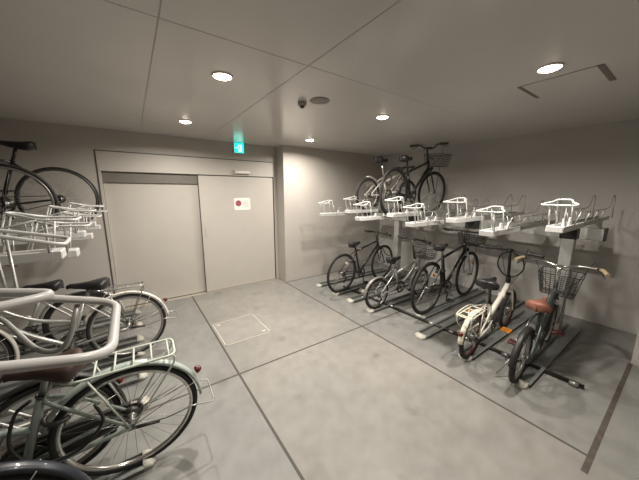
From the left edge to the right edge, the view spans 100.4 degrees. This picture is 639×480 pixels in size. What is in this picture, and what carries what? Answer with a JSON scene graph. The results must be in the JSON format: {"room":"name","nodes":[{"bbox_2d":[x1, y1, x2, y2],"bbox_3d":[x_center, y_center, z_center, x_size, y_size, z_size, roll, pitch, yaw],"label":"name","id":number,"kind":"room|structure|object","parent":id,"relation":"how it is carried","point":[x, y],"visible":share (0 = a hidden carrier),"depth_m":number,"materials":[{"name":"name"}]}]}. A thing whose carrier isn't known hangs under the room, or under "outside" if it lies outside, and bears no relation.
{"room":"bicycle parking room","nodes":[
{"label":"bicycle parking room","id":0,"kind":"room"},
{"bbox_2d":[0,118,113,332],"bbox_3d":[-3.701,-0.099,2.889,2.135,2.390,0.100,-7,12,-34],"label":"wall","id":1,"kind":"structure","parent":0,"point":[70,147],"depth_m":3.17,"materials":[{"name":"paint"}]},
{"bbox_2d":[122,278,275,310],"bbox_3d":[-1.810,0.852,4.355,2.400,0.006,0.085,-7,12,-34],"label":"trim","id":2,"kind":"structure","parent":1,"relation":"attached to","point":[201,293],"depth_m":4.20,"materials":[{"name":"metal"}]},
{"bbox_2d":[90,127,275,161],"bbox_3d":[-1.811,-1.380,4.011,2.485,0.258,0.100,-7,12,-34],"label":"wall","id":3,"kind":"structure","parent":0,"point":[102,139],"depth_m":3.77,"materials":[{"name":"paint"}]},
{"bbox_2d":[233,142,243,153],"bbox_3d":[-1.296,-1.476,4.270,0.165,0.160,0.048,-7,12,-34],"label":"exit sign","id":4,"kind":"object","parent":3,"relation":"attached to","point":[237,147],"visible":1,"depth_m":4.25,"materials":[{"name":"teal plastic"}]},
{"bbox_2d":[203,175,270,177],"bbox_3d":[-1.904,-0.340,4.253,2.570,2.390,0.100,-7,12,-34],"label":"wall","id":5,"kind":"structure","parent":0,"point":[203,175],"depth_m":4.44,"materials":[{"name":"grey paint"}]},
{"bbox_2d":[93,149,119,303],"bbox_3d":[-2.800,0.046,3.550,0.030,1.874,0.112,-7,12,-34],"label":"trim","id":6,"kind":"structure","parent":5,"relation":"attached to","point":[99,172],"depth_m":3.48,"materials":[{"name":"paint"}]},
{"bbox_2d":[101,171,197,183],"bbox_3d":[-2.327,-0.871,3.752,1.155,0.139,0.070,-7,12,-34],"label":"trim","id":7,"kind":"structure","parent":5,"relation":"attached to","point":[107,176],"depth_m":3.67,"materials":[{"name":"grey metal"}]},
{"bbox_2d":[103,182,205,307],"bbox_3d":[-2.314,0.043,3.935,1.198,1.722,0.040,-7,12,-34],"label":"door","id":8,"kind":"structure","parent":5,"relation":"in","point":[155,228],"depth_m":3.87,"materials":[{"name":"paint"}]},
{"bbox_2d":[95,150,272,176],"bbox_3d":[-1.831,-1.117,4.037,2.400,0.244,0.112,-7,12,-34],"label":"trim","id":9,"kind":"structure","parent":5,"relation":"attached to","point":[106,160],"depth_m":3.81,"materials":[{"name":"paint"}]},
{"bbox_2d":[95,149,272,162],"bbox_3d":[-1.830,-1.245,4.022,2.410,0.012,0.100,-7,12,-34],"label":"trim","id":10,"kind":"structure","parent":5,"relation":"attached to","point":[95,149],"depth_m":3.80,"materials":[{"name":"grey metal"}]},
{"bbox_2d":[197,175,274,292],"bbox_3d":[-1.342,-0.119,4.521,1.228,1.862,0.045,-7,12,-34],"label":"door","id":11,"kind":"structure","parent":5,"relation":"in","point":[238,245],"depth_m":4.46,"materials":[{"name":"paint"}]},
{"bbox_2d":[234,198,250,209],"bbox_3d":[-1.290,-0.604,4.450,0.275,0.200,0.007,-7,12,-34],"label":"prohibition sign","id":12,"kind":"object","parent":11,"relation":"attached to","point":[239,203],"visible":1,"depth_m":4.45,"materials":[{"name":"white plastic"}]},
{"bbox_2d":[271,177,275,277],"bbox_3d":[-0.848,-0.315,4.886,0.010,2.120,0.102,-7,12,-34],"label":"trim","id":13,"kind":"structure","parent":5,"relation":"attached to","point":[271,177],"depth_m":4.85,"materials":[{"name":"grey metal"}]},
{"bbox_2d":[234,169,249,173],"bbox_3d":[-1.263,-1.113,4.343,0.265,0.070,0.052,-7,12,-34],"label":"door closer","id":14,"kind":"object","parent":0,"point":[235,170],"depth_m":4.32,"materials":[{"name":"silver metal"}]},
{"bbox_2d":[0,0,638,155],"bbox_3d":[0.126,-1.121,1.518,7.250,0.100,6.620,-7,12,-34],"label":"ceiling","id":15,"kind":"structure","parent":0,"point":[85,63],"depth_m":1.67,"materials":[{"name":"grey paint"}]},
{"bbox_2d":[139,0,161,132],"bbox_3d":[-0.571,-0.976,0.984,0.006,0.001,6.320,-7,12,-34],"label":"trim","id":16,"kind":"structure","parent":15,"relation":"attached to","point":[160,0],"depth_m":1.50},
{"bbox_2d":[178,120,191,123],"bbox_3d":[-1.501,-1.319,2.978,0.140,0.019,0.140,-7,12,-34],"label":"recessed light","id":17,"kind":"object","parent":15,"relation":"in","point":[181,121],"visible":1,"depth_m":2.95,"materials":[{"name":"beige"}]},
{"bbox_2d":[211,71,232,80],"bbox_3d":[-0.665,-1.115,1.823,0.140,0.019,0.140,-7,12,-34],"label":"recessed light","id":18,"kind":"object","parent":15,"relation":"in","point":[219,75],"visible":1,"depth_m":1.80,"materials":[{"name":"beige"}]},
{"bbox_2d":[298,101,306,108],"bbox_3d":[-0.154,-1.194,2.360,0.078,0.050,0.078,-7,12,-34],"label":"security camera","id":19,"kind":"object","parent":15,"relation":"attached to","point":[301,104],"visible":1,"depth_m":2.34,"materials":[{"name":"plastic"}]},
{"bbox_2d":[206,0,401,138],"bbox_3d":[0.096,-1.057,1.446,0.006,0.001,6.320,-7,12,-34],"label":"trim","id":20,"kind":"structure","parent":15,"relation":"attached to","point":[399,0],"depth_m":1.51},
{"bbox_2d":[310,97,329,104],"bbox_3d":[0.003,-1.207,2.308,0.175,0.007,0.175,-7,12,-34],"label":"ceiling speaker","id":21,"kind":"object","parent":15,"relation":"attached to","point":[317,100],"visible":1,"depth_m":2.29,"materials":[{"name":"plastic"}]},
{"bbox_2d":[311,98,328,103],"bbox_3d":[0.003,-1.207,2.308,0.163,0.006,0.163,-7,12,-34],"label":"grille","id":22,"kind":"object","parent":21,"relation":"attached to","point":[314,100],"depth_m":2.29,"materials":[{"name":"grey metal"}]},
{"bbox_2d":[376,115,388,118],"bbox_3d":[0.664,-1.288,2.804,0.140,0.019,0.140,-7,12,-34],"label":"recessed light","id":23,"kind":"object","parent":15,"relation":"in","point":[379,116],"visible":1,"depth_m":2.77,"materials":[{"name":"beige"}]},
{"bbox_2d":[536,62,564,72],"bbox_3d":[1.474,-1.093,1.703,0.140,0.019,0.140,-7,12,-34],"label":"recessed light","id":24,"kind":"object","parent":15,"relation":"in","point":[551,67],"visible":1,"depth_m":1.68,"materials":[{"name":"beige"}]},
{"bbox_2d":[517,64,615,98],"bbox_3d":[1.799,-1.145,1.949,0.411,0.005,0.459,-7,12,-34],"label":"ceiling hatch","id":25,"kind":"object","parent":15,"relation":"attached to","point":[598,74],"visible":1,"depth_m":1.92,"materials":[{"name":"grey metal"}]},
{"bbox_2d":[0,263,638,479],"bbox_3d":[0.126,1.331,1.951,7.250,0.100,6.620,-7,12,-34],"label":"floor","id":26,"kind":"structure","parent":0,"point":[354,404],"depth_m":2.10,"materials":[{"name":"grey concrete"}]},
{"bbox_2d":[0,279,125,351],"bbox_3d":[-2.800,0.698,2.376,1.710,0.978,0.568,-7,14,-34],"label":"bicycle","id":27,"kind":"object","parent":26,"relation":"on","point":[54,285],"visible":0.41,"depth_m":2.53,"materials":[{"name":"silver metal"}]},
{"bbox_2d":[0,372,126,464],"bbox_3d":[-1.881,0.890,1.136,1.690,1.030,0.573,-7,12,-34],"label":"bicycle","id":28,"kind":"object","parent":26,"relation":"on","point":[24,391],"visible":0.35,"depth_m":1.43,"materials":[{"name":"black metal"}]},
{"bbox_2d":[0,321,142,359],"bbox_3d":[-2.890,1.108,2.800,1.720,0.040,0.146,-7,12,-34],"label":"rail","id":29,"kind":"object","parent":26,"relation":"on","point":[40,344],"visible":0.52,"depth_m":2.76,"materials":[{"name":"metal"}]},
{"bbox_2d":[0,348,145,396],"bbox_3d":[-2.470,1.212,2.212,1.720,0.040,0.146,-7,12,-34],"label":"rail","id":30,"kind":"object","parent":26,"relation":"on","point":[107,361],"visible":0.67,"depth_m":2.48,"materials":[{"name":"metal"}]},
{"bbox_2d":[0,265,178,382],"bbox_3d":[-2.239,0.674,2.261,1.807,1.064,0.569,-5,11,-24],"label":"bicycle","id":31,"kind":"object","parent":30,"relation":"on","point":[83,338],"visible":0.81,"depth_m":2.42,"materials":[{"name":"silver metal"}]},
{"bbox_2d":[0,372,147,427],"bbox_3d":[-2.235,1.270,1.881,1.720,0.040,0.146,-7,12,-34],"label":"rail","id":32,"kind":"object","parent":26,"relation":"on","point":[6,418],"visible":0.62,"depth_m":2.05,"materials":[{"name":"metal"}]},
{"bbox_2d":[13,309,141,340],"bbox_3d":[-3.120,1.051,3.122,1.720,0.040,0.146,-7,12,-34],"label":"rail","id":33,"kind":"object","parent":26,"relation":"on","point":[128,313],"visible":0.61,"depth_m":3.34,"materials":[{"name":"metal"}]},
{"bbox_2d":[55,335,143,355],"bbox_3d":[-2.649,1.167,2.462,1.720,0.040,0.146,-7,12,-34],"label":"rail","id":34,"kind":"object","parent":26,"relation":"on","point":[127,341],"visible":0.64,"depth_m":2.85,"materials":[{"name":"metal"}]},
{"bbox_2d":[69,396,150,423],"bbox_3d":[-2.016,1.324,1.575,1.720,0.040,0.146,-7,12,-34],"label":"rail","id":35,"kind":"object","parent":26,"relation":"on","point":[137,397],"visible":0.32,"depth_m":2.02,"materials":[{"name":"metal"}]},
{"bbox_2d":[89,449,155,479],"bbox_3d":[-1.706,1.401,1.140,1.720,0.040,0.146,-7,12,-34],"label":"rail","id":36,"kind":"object","parent":26,"relation":"on","point":[149,463],"visible":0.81,"depth_m":1.55,"materials":[{"name":"metal"}]},
{"bbox_2d":[0,338,214,475],"bbox_3d":[-1.461,0.852,1.167,0.561,1.093,1.854,9,14,43],"label":"bicycle","id":37,"kind":"object","parent":36,"relation":"on","point":[61,443],"visible":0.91,"depth_m":1.37,"materials":[{"name":"green paint"}]},
{"bbox_2d":[212,314,270,345],"bbox_3d":[-0.947,1.058,3.197,0.520,0.004,0.570,-7,12,-34],"label":"floor hatch","id":38,"kind":"object","parent":26,"relation":"on","point":[246,327],"visible":1,"depth_m":3.16,"materials":[{"name":"metal"}]},
{"bbox_2d":[192,296,304,479],"bbox_3d":[-0.191,1.333,1.644,0.018,0.002,6.290,-7,12,-34],"label":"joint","id":39,"kind":"structure","parent":26,"relation":"in","point":[222,346],"depth_m":2.00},
{"bbox_2d":[316,268,386,286],"bbox_3d":[0.659,0.703,5.088,1.720,0.040,0.146,-7,12,-34],"label":"rail","id":40,"kind":"object","parent":26,"relation":"on","point":[324,283],"visible":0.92,"depth_m":4.97,"materials":[{"name":"metal"}]},
{"bbox_2d":[332,273,404,295],"bbox_3d":[0.924,0.769,4.717,1.720,0.040,0.146,-7,12,-34],"label":"rail","id":41,"kind":"object","parent":26,"relation":"on","point":[358,286],"visible":0.56,"depth_m":4.51,"materials":[{"name":"metal"}]},
{"bbox_2d":[327,230,392,292],"bbox_3d":[0.766,0.337,4.566,1.730,0.926,0.568,-9,15,-41],"label":"bicycle","id":42,"kind":"object","parent":41,"relation":"on","point":[350,244],"visible":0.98,"depth_m":4.44,"materials":[{"name":"black paint"}]},
{"bbox_2d":[347,280,417,302],"bbox_3d":[1.131,0.820,4.427,1.720,0.040,0.146,-7,12,-34],"label":"rail","id":43,"kind":"object","parent":26,"relation":"on","point":[356,298],"visible":0.59,"depth_m":4.15,"materials":[{"name":"metal"}]},
{"bbox_2d":[359,273,424,292],"bbox_3d":[1.376,0.748,4.838,1.720,0.040,0.146,-7,12,-34],"label":"rail","id":44,"kind":"object","parent":26,"relation":"on","point":[393,281],"visible":0.54,"depth_m":4.71,"materials":[{"name":"metal"}]},
{"bbox_2d":[366,284,437,312],"bbox_3d":[1.361,0.877,4.105,1.720,0.040,0.146,-7,12,-34],"label":"rail","id":45,"kind":"object","parent":26,"relation":"on","point":[399,299],"visible":0.7,"depth_m":3.96,"materials":[{"name":"metal"}]},
{"bbox_2d":[363,235,437,308],"bbox_3d":[1.178,0.447,3.869,1.420,0.952,0.568,-7,14,-33],"label":"bicycle","id":46,"kind":"object","parent":45,"relation":"on","point":[392,260],"visible":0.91,"depth_m":3.84,"materials":[{"name":"silver metal"}]},
{"bbox_2d":[414,244,437,259],"bbox_3d":[1.637,0.188,4.130,0.248,0.177,0.328,-7,14,-33],"label":"basket","id":47,"kind":"object","parent":46,"relation":"on","point":[418,256],"depth_m":4.09,"materials":[{"name":"metal"}]},
{"bbox_2d":[285,282,586,455],"bbox_3d":[0.520,1.052,3.238,0.018,0.002,3.980,-7,12,-34],"label":"trim","id":48,"kind":"structure","parent":26,"relation":"on","point":[538,427],"depth_m":2.19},
{"bbox_2d":[416,288,485,318],"bbox_3d":[1.984,0.910,3.917,1.720,0.040,0.146,-7,12,-34],"label":"rail","id":49,"kind":"object","parent":26,"relation":"on","point":[445,305],"visible":0.68,"depth_m":3.85,"materials":[{"name":"metal"}]},
{"bbox_2d":[410,228,487,314],"bbox_3d":[1.824,0.397,3.706,1.787,1.048,0.628,-7,14,-36],"label":"bicycle","id":50,"kind":"object","parent":49,"relation":"on","point":[460,262],"visible":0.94,"depth_m":3.64,"materials":[{"name":"black paint"}]},
{"bbox_2d":[457,232,487,270],"bbox_3d":[2.231,0.215,3.975,0.387,0.624,0.354,-7,12,-34],"label":"basket","id":51,"kind":"object","parent":50,"relation":"on","point":[464,253],"depth_m":3.91,"materials":[{"name":"metal"}]},
{"bbox_2d":[415,299,493,339],"bbox_3d":[1.804,0.993,3.449,1.720,0.040,0.146,-7,12,-34],"label":"rail","id":52,"kind":"object","parent":26,"relation":"on","point":[430,330],"visible":0.86,"depth_m":3.26,"materials":[{"name":"metal"}]},
{"bbox_2d":[343,286,584,388],"bbox_3d":[1.297,1.006,3.375,0.056,0.039,2.981,-7,12,-36],"label":"bar","id":53,"kind":"object","parent":26,"relation":"on","point":[570,382],"visible":0.8,"depth_m":2.72,"materials":[{"name":"black metal"}]},
{"bbox_2d":[457,300,523,336],"bbox_3d":[2.311,0.982,3.511,1.720,0.040,0.146,-7,12,-34],"label":"rail","id":54,"kind":"object","parent":26,"relation":"on","point":[518,303],"visible":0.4,"depth_m":3.55,"materials":[{"name":"metal"}]},
{"bbox_2d":[373,212,608,331],"bbox_3d":[2.055,0.238,4.282,0.345,1.240,3.431,-7,12,-34],"label":"frame","id":55,"kind":"object","parent":26,"relation":"on","point":[567,246],"visible":0.38,"depth_m":3.09,"materials":[{"name":"metal"}]},
{"bbox_2d":[318,198,396,216],"bbox_3d":[0.740,-0.593,4.631,1.747,0.276,0.219,-7,12,-34],"label":"tray","id":56,"kind":"object","parent":55,"relation":"on","point":[334,213],"visible":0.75,"depth_m":4.28,"materials":[{"name":"metal"}]},
{"bbox_2d":[343,194,417,215],"bbox_3d":[1.115,-0.572,4.393,1.747,0.366,0.219,-7,12,-34],"label":"tray","id":57,"kind":"object","parent":55,"relation":"on","point":[345,199],"visible":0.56,"depth_m":4.09,"materials":[{"name":"metal"}]},
{"bbox_2d":[355,157,415,209],"bbox_3d":[1.134,-0.894,4.315,1.481,0.821,0.430,-7,13,-36],"label":"bicycle","id":58,"kind":"object","parent":57,"relation":"on","point":[377,160],"visible":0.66,"depth_m":4.13,"materials":[{"name":"white paint"}]},
{"bbox_2d":[353,198,435,220],"bbox_3d":[1.211,-0.476,3.970,1.747,0.276,0.219,-7,12,-34],"label":"tray","id":59,"kind":"object","parent":55,"relation":"on","point":[375,217],"visible":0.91,"depth_m":3.62,"materials":[{"name":"metal"}]},
{"bbox_2d":[379,142,451,217],"bbox_3d":[1.529,-0.929,3.997,0.635,1.131,1.741,7,12,34],"label":"bicycle","id":60,"kind":"object","parent":59,"relation":"on","point":[402,158],"visible":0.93,"depth_m":4.04,"materials":[{"name":"black paint"}]},
{"bbox_2d":[424,153,451,191],"bbox_3d":[1.879,-1.084,4.335,0.396,0.635,0.361,-7,12,-34],"label":"basket","id":61,"kind":"object","parent":60,"relation":"on","point":[428,174],"depth_m":4.30,"materials":[{"name":"metal"}]},
{"bbox_2d":[385,194,465,221],"bbox_3d":[1.575,-0.458,3.749,1.747,0.366,0.219,-7,12,-34],"label":"tray","id":62,"kind":"object","parent":55,"relation":"on","point":[411,218],"visible":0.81,"depth_m":3.49,"materials":[{"name":"metal"}]},
{"bbox_2d":[403,199,488,226],"bbox_3d":[1.671,-0.362,3.326,1.747,0.276,0.219,-7,12,-34],"label":"tray","id":63,"kind":"object","parent":55,"relation":"on","point":[426,222],"visible":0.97,"depth_m":2.98,"materials":[{"name":"metal"}]},
{"bbox_2d":[443,194,525,228],"bbox_3d":[2.017,-0.348,3.128,1.747,0.366,0.219,-7,12,-34],"label":"tray","id":64,"kind":"object","parent":55,"relation":"on","point":[472,221],"visible":0.96,"depth_m":2.87,"materials":[{"name":"metal"}]},
{"bbox_2d":[476,200,560,236],"bbox_3d":[2.108,-0.254,2.713,1.747,0.276,0.219,-7,12,-34],"label":"tray","id":65,"kind":"object","parent":55,"relation":"on","point":[501,230],"visible":0.98,"depth_m":2.45,"materials":[{"name":"metal"}]},
{"bbox_2d":[541,195,615,239],"bbox_3d":[2.477,-0.234,2.484,1.747,0.366,0.219,-7,12,-34],"label":"tray","id":66,"kind":"object","parent":55,"relation":"on","point":[569,229],"visible":1,"depth_m":2.22,"materials":[{"name":"metal"}]},
{"bbox_2d":[458,310,535,361],"bbox_3d":[2.097,1.059,3.074,1.720,0.040,0.146,-7,12,-34],"label":"rail","id":67,"kind":"object","parent":26,"relation":"on","point":[519,318],"visible":0.72,"depth_m":3.00,"materials":[{"name":"metal"}]},
{"bbox_2d":[452,244,544,358],"bbox_3d":[1.816,0.596,2.839,1.470,1.017,0.582,-4,11,-24],"label":"bicycle","id":68,"kind":"object","parent":67,"relation":"on","point":[490,284],"visible":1,"depth_m":2.68,"materials":[{"name":"white paint"}]},
{"bbox_2d":[512,323,581,389],"bbox_3d":[2.356,1.123,2.711,1.720,0.040,0.146,-7,12,-34],"label":"rail","id":69,"kind":"object","parent":26,"relation":"on","point":[550,350],"visible":0.8,"depth_m":2.64,"materials":[{"name":"metal"}]},
{"bbox_2d":[496,255,610,383],"bbox_3d":[2.112,0.680,2.501,1.535,0.968,0.657,-5,11,-27],"label":"bicycle","id":70,"kind":"object","parent":69,"relation":"on","point":[547,310],"visible":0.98,"depth_m":2.43,"materials":[{"name":"green paint"}]},
{"bbox_2d":[538,266,585,322],"bbox_3d":[2.519,0.605,2.830,0.472,0.538,0.385,-7,12,-34],"label":"basket","id":71,"kind":"object","parent":70,"relation":"on","point":[555,312],"depth_m":2.80,"materials":[{"name":"metal"}]},
{"bbox_2d":[581,363,632,473],"bbox_3d":[2.250,1.263,2.040,1.740,0.002,0.030,-7,12,-34],"label":"trim","id":72,"kind":"structure","parent":26,"relation":"on","point":[585,468],"depth_m":1.86,"materials":[{"name":"grey metal"}]},
{"bbox_3d":[-1.464,1.461,0.802,1.720,0.040,0.146,-7,12,-34],"label":"rail","id":73,"kind":"object","parent":26,"relation":"on","visible":0},
{"bbox_2d":[0,459,91,479],"bbox_3d":[-1.625,1.015,0.584,1.750,0.977,0.529,-7,12,-34],"label":"bicycle","id":74,"kind":"object","parent":73,"relation":"on","point":[40,469],"visible":1,"depth_m":0.97,"materials":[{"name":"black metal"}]},
{"bbox_3d":[-2.790,0.853,0.946,0.345,1.190,4.011,-7,12,-34],"label":"frame","id":75,"kind":"object","parent":26,"relation":"on","visible":0},
{"bbox_2d":[0,288,54,311],"bbox_3d":[-1.389,0.222,0.077,1.971,0.196,0.650,-7,12,-34],"label":"tray","id":76,"kind":"object","parent":75,"relation":"on","point":[28,296],"visible":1,"depth_m":0.46,"materials":[{"name":"metal"}]},
{"bbox_2d":[0,229,70,301],"bbox_3d":[-1.834,0.164,0.605,1.891,0.290,0.210,-7,12,-34],"label":"tray","id":77,"kind":"object","parent":75,"relation":"on","point":[6,238],"visible":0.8,"depth_m":1.02,"materials":[{"name":"metal"}]},
{"bbox_2d":[0,211,81,265],"bbox_3d":[-2.042,0.075,0.939,1.827,0.348,0.221,-7,12,-34],"label":"tray","id":78,"kind":"object","parent":75,"relation":"on","point":[49,254],"visible":0.98,"depth_m":1.33,"materials":[{"name":"metal"}]},
{"bbox_2d":[1,221,91,258],"bbox_3d":[-2.284,0.051,1.284,1.827,0.276,0.221,-7,12,-34],"label":"tray","id":79,"kind":"object","parent":75,"relation":"on","point":[71,252],"visible":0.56,"depth_m":1.69,"materials":[{"name":"metal"}]},
{"bbox_2d":[0,205,96,243],"bbox_3d":[-2.525,-0.044,1.616,1.827,0.348,0.221,-7,12,-34],"label":"tray","id":80,"kind":"object","parent":75,"relation":"on","point":[77,233],"visible":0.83,"depth_m":1.97,"materials":[{"name":"metal"}]},
{"bbox_2d":[0,212,101,245],"bbox_3d":[-2.767,-0.068,1.960,1.827,0.276,0.221,-7,12,-34],"label":"tray","id":81,"kind":"object","parent":75,"relation":"on","point":[89,235],"visible":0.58,"depth_m":2.33,"materials":[{"name":"metal"}]},
{"bbox_2d":[0,163,58,232],"bbox_3d":[-2.917,-0.332,1.807,1.650,0.824,0.450,-7,12,-34],"label":"bicycle","id":82,"kind":"object","parent":81,"relation":"on","point":[5,203],"visible":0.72,"depth_m":2.16,"materials":[{"name":"black rubber"}]},
{"bbox_2d":[0,202,103,230],"bbox_3d":[-2.997,-0.161,2.276,1.827,0.348,0.221,-7,12,-34],"label":"tray","id":83,"kind":"object","parent":75,"relation":"on","point":[94,224],"visible":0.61,"depth_m":2.60,"materials":[{"name":"metal"}]},
{"bbox_2d":[2,208,107,234],"bbox_3d":[-3.227,-0.182,2.605,1.827,0.276,0.221,-7,12,-34],"label":"tray","id":84,"kind":"object","parent":75,"relation":"on","point":[97,227],"visible":0.28,"depth_m":2.96,"materials":[{"name":"metal"}]},
{"bbox_2d":[0,140,99,223],"bbox_3d":[-3.205,-0.548,2.556,1.670,0.987,0.450,-7,12,-34],"label":"bicycle","id":85,"kind":"object","parent":84,"relation":"on","point":[21,145],"visible":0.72,"depth_m":2.70,"materials":[{"name":"black paint"}]},
{"bbox_2d":[0,295,120,374],"bbox_3d":[-1.337,0.273,-0.016,2.180,0.268,0.515,-7,12,-34],"label":"tray","id":86,"kind":"object","parent":75,"relation":"on","point":[31,364],"visible":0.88,"depth_m":0.47,"materials":[{"name":"metal"}]},
{"bbox_2d":[276,145,382,281],"bbox_3d":[0.248,-0.564,5.520,2.430,2.390,0.470,-7,12,-34],"label":"wall","id":87,"kind":"structure","parent":0,"point":[308,241],"depth_m":5.06,"materials":[{"name":"paint"}]},
{"bbox_2d":[273,162,278,278],"bbox_3d":[-0.819,-0.325,4.906,0.060,2.132,0.100,-7,12,-34],"label":"door frame","id":88,"kind":"structure","parent":87,"relation":"attached to","point":[274,163],"depth_m":4.86,"materials":[{"name":"paint"}]},
{"bbox_2d":[378,119,638,333],"bbox_3d":[3.022,-0.260,3.799,0.100,2.390,6.520,-7,12,-34],"label":"wall","id":89,"kind":"structure","parent":0,"point":[602,161],"depth_m":3.61,"materials":[{"name":"paint"}]},
{"bbox_2d":[144,286,464,411],"bbox_3d":[-0.366,1.159,2.632,7.050,0.001,0.018,-7,12,-34],"label":"trim","id":90,"kind":"structure","parent":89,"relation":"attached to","point":[463,286],"depth_m":2.60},
{"bbox_2d":[103,0,524,135],"bbox_3d":[-0.012,-1.106,1.720,7.050,0.001,0.004,-7,12,-34],"label":"trim","id":91,"kind":"structure","parent":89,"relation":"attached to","point":[103,0],"depth_m":1.50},
{"bbox_2d":[631,328,638,365],"bbox_3d":[3.909,0.105,1.735,0.860,2.390,2.070,-7,12,-34],"label":"wall pier","id":92,"kind":"object","parent":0,"point":[635,357],"visible":1,"depth_m":2.50,"materials":[{"name":"paint"}]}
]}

